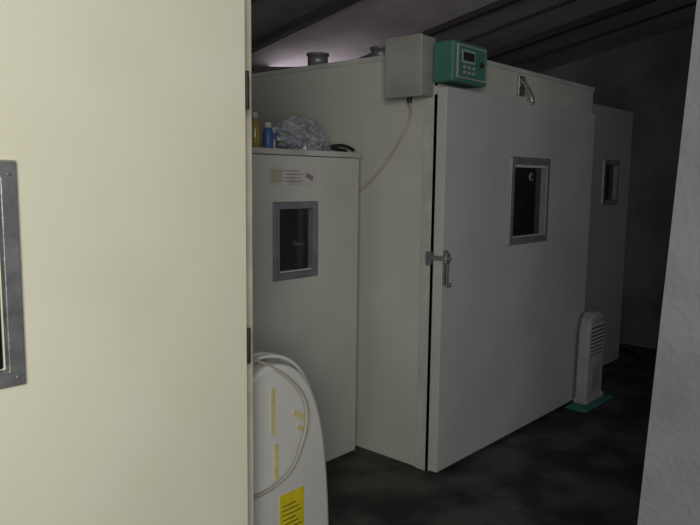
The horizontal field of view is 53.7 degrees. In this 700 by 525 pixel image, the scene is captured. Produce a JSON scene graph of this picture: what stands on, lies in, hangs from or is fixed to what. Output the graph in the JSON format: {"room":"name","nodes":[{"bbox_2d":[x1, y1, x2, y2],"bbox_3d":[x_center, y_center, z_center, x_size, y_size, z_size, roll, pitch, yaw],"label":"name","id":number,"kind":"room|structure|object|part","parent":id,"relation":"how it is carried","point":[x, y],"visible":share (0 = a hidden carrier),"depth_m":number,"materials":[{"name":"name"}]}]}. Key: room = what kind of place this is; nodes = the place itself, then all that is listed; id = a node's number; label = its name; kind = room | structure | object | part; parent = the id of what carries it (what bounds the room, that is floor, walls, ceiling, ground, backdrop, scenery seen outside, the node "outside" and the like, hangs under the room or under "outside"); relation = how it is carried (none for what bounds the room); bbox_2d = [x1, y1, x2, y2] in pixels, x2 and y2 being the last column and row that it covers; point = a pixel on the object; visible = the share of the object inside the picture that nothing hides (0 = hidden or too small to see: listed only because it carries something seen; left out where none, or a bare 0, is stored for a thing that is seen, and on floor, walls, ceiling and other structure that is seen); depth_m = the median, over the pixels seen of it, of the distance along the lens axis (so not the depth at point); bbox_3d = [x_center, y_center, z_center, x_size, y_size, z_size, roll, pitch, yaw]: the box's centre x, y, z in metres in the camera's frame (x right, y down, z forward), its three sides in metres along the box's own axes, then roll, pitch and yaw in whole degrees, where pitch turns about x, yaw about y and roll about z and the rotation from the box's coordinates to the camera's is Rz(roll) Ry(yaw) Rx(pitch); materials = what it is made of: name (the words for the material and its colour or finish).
{"room":"laboratory","nodes":[
{"label":"laboratory","id":0,"kind":"room"},
{"bbox_2d":[251,0,696,72],"bbox_3d":[-0.017,-1.693,2.395,5.900,1.260,9.400,7,9,41],"label":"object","id":1,"kind":"structure","parent":0,"point":[267,16],"depth_m":5.36,"materials":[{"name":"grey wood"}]},
{"bbox_2d":[251,0,696,73],"bbox_3d":[0.133,-1.646,2.419,5.700,1.193,7.588,7,9,41],"label":"ceiling","id":2,"kind":"structure","parent":0,"point":[342,29],"depth_m":4.86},
{"bbox_2d":[326,343,656,524],"bbox_3d":[0.692,1.325,2.091,7.900,0.120,9.400,7,9,41],"label":"floor","id":3,"kind":"structure","parent":0,"point":[565,466],"depth_m":3.52,"materials":[{"name":"concrete"}]},
{"bbox_2d":[0,0,253,524],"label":"door","id":4,"kind":"structure","parent":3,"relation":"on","point":[126,268],"depth_m":1.77,"materials":[{"name":"white metal"}]},
{"bbox_2d":[253,348,328,524],"bbox_3d":[-0.334,0.729,2.635,0.406,0.906,0.488,7,9,41],"label":"appliance","id":5,"kind":"object","parent":3,"relation":"on","point":[290,477],"visible":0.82,"depth_m":2.49,"materials":[{"name":"white plastic"}]},
{"bbox_3d":[-0.266,0.554,2.423,0.293,0.505,0.065,-5,9,-39],"label":"power cord","id":6,"kind":"part","parent":5,"relation":"part of","materials":[{"name":"white plastic"}]},
{"bbox_2d":[252,147,359,461],"bbox_3d":[-0.617,0.235,3.662,0.986,1.631,0.895,7,9,41],"label":"small incubator","id":7,"kind":"object","parent":3,"relation":"on","point":[305,202],"visible":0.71,"depth_m":3.39,"materials":[{"name":"white metal"}]},
{"bbox_2d":[252,112,260,146],"bbox_3d":[-0.443,-0.616,3.225,0.052,0.167,0.052,7,9,41],"label":"medicine bottle","id":8,"kind":"object","parent":7,"relation":"on","point":[256,129],"visible":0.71,"depth_m":3.21,"materials":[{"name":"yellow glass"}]},
{"bbox_2d":[263,122,272,147],"bbox_3d":[-0.387,-0.598,3.261,0.048,0.124,0.048,7,9,41],"label":"bottle","id":9,"kind":"object","parent":7,"relation":"on","point":[267,132],"visible":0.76,"depth_m":3.24,"materials":[{"name":"plastic"}]},
{"bbox_2d":[271,169,312,182],"bbox_3d":[-0.267,-0.404,3.239,0.001,0.060,0.272,7,9,41],"label":"print","id":10,"kind":"object","parent":7,"relation":"attached to","point":[277,175],"depth_m":3.23,"materials":[{"name":"beige paper"}]},
{"bbox_2d":[272,114,327,150],"bbox_3d":[-0.255,-0.657,3.510,0.207,0.182,0.340,7,9,41],"label":"plastic bag","id":11,"kind":"object","parent":7,"relation":"on","point":[298,132],"visible":0.9,"depth_m":3.44,"materials":[{"name":"plastic"}]},
{"bbox_3d":[-0.609,-0.561,3.567,0.980,0.028,0.895,7,9,41],"label":"lid","id":12,"kind":"part","parent":7,"relation":"part of","materials":[{"name":"white metal"}]},
{"bbox_2d":[321,144,354,151],"bbox_3d":[-0.067,-0.583,3.514,0.073,0.041,0.205,7,9,41],"label":"pliers","id":13,"kind":"object","parent":7,"relation":"on","point":[334,146],"visible":0.95,"depth_m":3.50,"materials":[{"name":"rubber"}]},
{"bbox_3d":[-0.069,-0.581,3.540,0.021,0.027,0.163,5,8,34],"label":"handle","id":14,"kind":"part","parent":13,"relation":"part of","materials":[{"name":"rubber"}]},
{"bbox_2d":[251,33,594,472],"bbox_3d":[0.285,-0.180,4.702,2.179,2.224,1.954,7,9,41],"label":"walk-in incubator","id":15,"kind":"object","parent":3,"relation":"on","point":[475,171],"visible":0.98,"depth_m":3.70,"materials":[{"name":"white metal"}]},
{"bbox_3d":[0.256,-0.943,3.329,0.223,0.288,0.010,7,9,41],"label":"junction box lid","id":16,"kind":"part","parent":15,"relation":"part of","materials":[{"name":"grey plastic"}]},
{"bbox_3d":[0.282,-1.185,4.668,2.039,0.027,1.842,7,9,41],"label":"roof edge trim","id":17,"kind":"part","parent":15,"relation":"part of","materials":[{"name":"white metal"}]},
{"bbox_3d":[0.388,0.034,3.470,0.080,2.100,0.014,7,9,41],"label":"corner trim","id":18,"kind":"part","parent":15,"relation":"part of","materials":[{"name":"white metal"}]},
{"bbox_3d":[0.434,0.034,3.476,0.020,2.100,0.084,7,9,41],"label":"corner trim","id":19,"kind":"part","parent":15,"relation":"part of","materials":[{"name":"white metal"}]},
{"bbox_3d":[0.988,-0.899,3.949,0.026,0.040,1.710,7,9,41],"label":"door rail","id":20,"kind":"part","parent":15,"relation":"part of","materials":[{"name":"white metal"}]},
{"bbox_3d":[0.465,0.026,3.379,0.009,0.170,0.032,7,9,41],"label":"latch plate","id":21,"kind":"part","parent":15,"relation":"part of","materials":[{"name":"metal"}]},
{"bbox_3d":[1.004,0.043,4.035,0.054,1.910,1.726,7,9,41],"label":"door","id":22,"kind":"part","parent":15,"relation":"part of","materials":[{"name":"white metal"}]},
{"bbox_3d":[0.973,-1.002,3.924,0.010,0.110,0.070,7,9,41],"label":"hasp plate","id":23,"kind":"part","parent":15,"relation":"part of","materials":[{"name":"silver metal"}]},
{"bbox_2d":[565,394,612,412],"bbox_3d":[1.632,0.949,4.709,0.145,0.012,0.450,7,9,41],"label":"mat","id":24,"kind":"object","parent":3,"relation":"on","point":[573,406],"visible":0.69,"depth_m":4.61,"materials":[{"name":"teal plastic"}]},
{"bbox_2d":[573,310,604,404],"bbox_3d":[1.637,0.632,4.703,0.095,0.617,0.290,7,9,41],"label":"cooler","id":25,"kind":"object","parent":24,"relation":"on","point":[591,332],"visible":1,"depth_m":4.63,"materials":[{"name":"white plastic"}]},
{"bbox_2d":[591,324,604,355],"bbox_3d":[1.671,0.523,4.663,0.012,0.190,0.195,7,9,41],"label":"grille","id":26,"kind":"object","parent":25,"relation":"attached to","point":[597,330],"depth_m":4.65,"materials":[{"name":"white plastic"}]},
{"bbox_2d":[585,104,632,365],"bbox_3d":[1.363,-0.212,5.785,1.532,2.050,0.985,7,9,41],"label":"tall cabinet","id":27,"kind":"object","parent":3,"relation":"on","point":[613,126],"visible":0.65,"depth_m":5.37,"materials":[{"name":"white metal"}]},
{"bbox_2d":[602,346,644,378],"bbox_3d":[2.220,0.810,5.841,0.519,0.028,1.529,3,7,15],"label":"hose","id":28,"kind":"object","parent":3,"relation":"on","point":[640,356],"visible":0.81,"depth_m":5.63,"materials":[{"name":"black rubber"}]},
{"bbox_2d":[540,24,693,348],"bbox_3d":[3.042,-0.911,5.940,5.900,3.440,0.200,7,9,41],"label":"wall","id":29,"kind":"structure","parent":0,"point":[647,78],"depth_m":6.18,"materials":[{"name":"paint"}]},
{"bbox_2d":[637,0,699,524],"bbox_3d":[1.485,-0.328,1.177,1.807,3.400,0.180,7,9,41],"label":"wall partition","id":30,"kind":"structure","parent":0,"point":[670,490],"depth_m":1.72,"materials":[{"name":"paint"}]}
]}

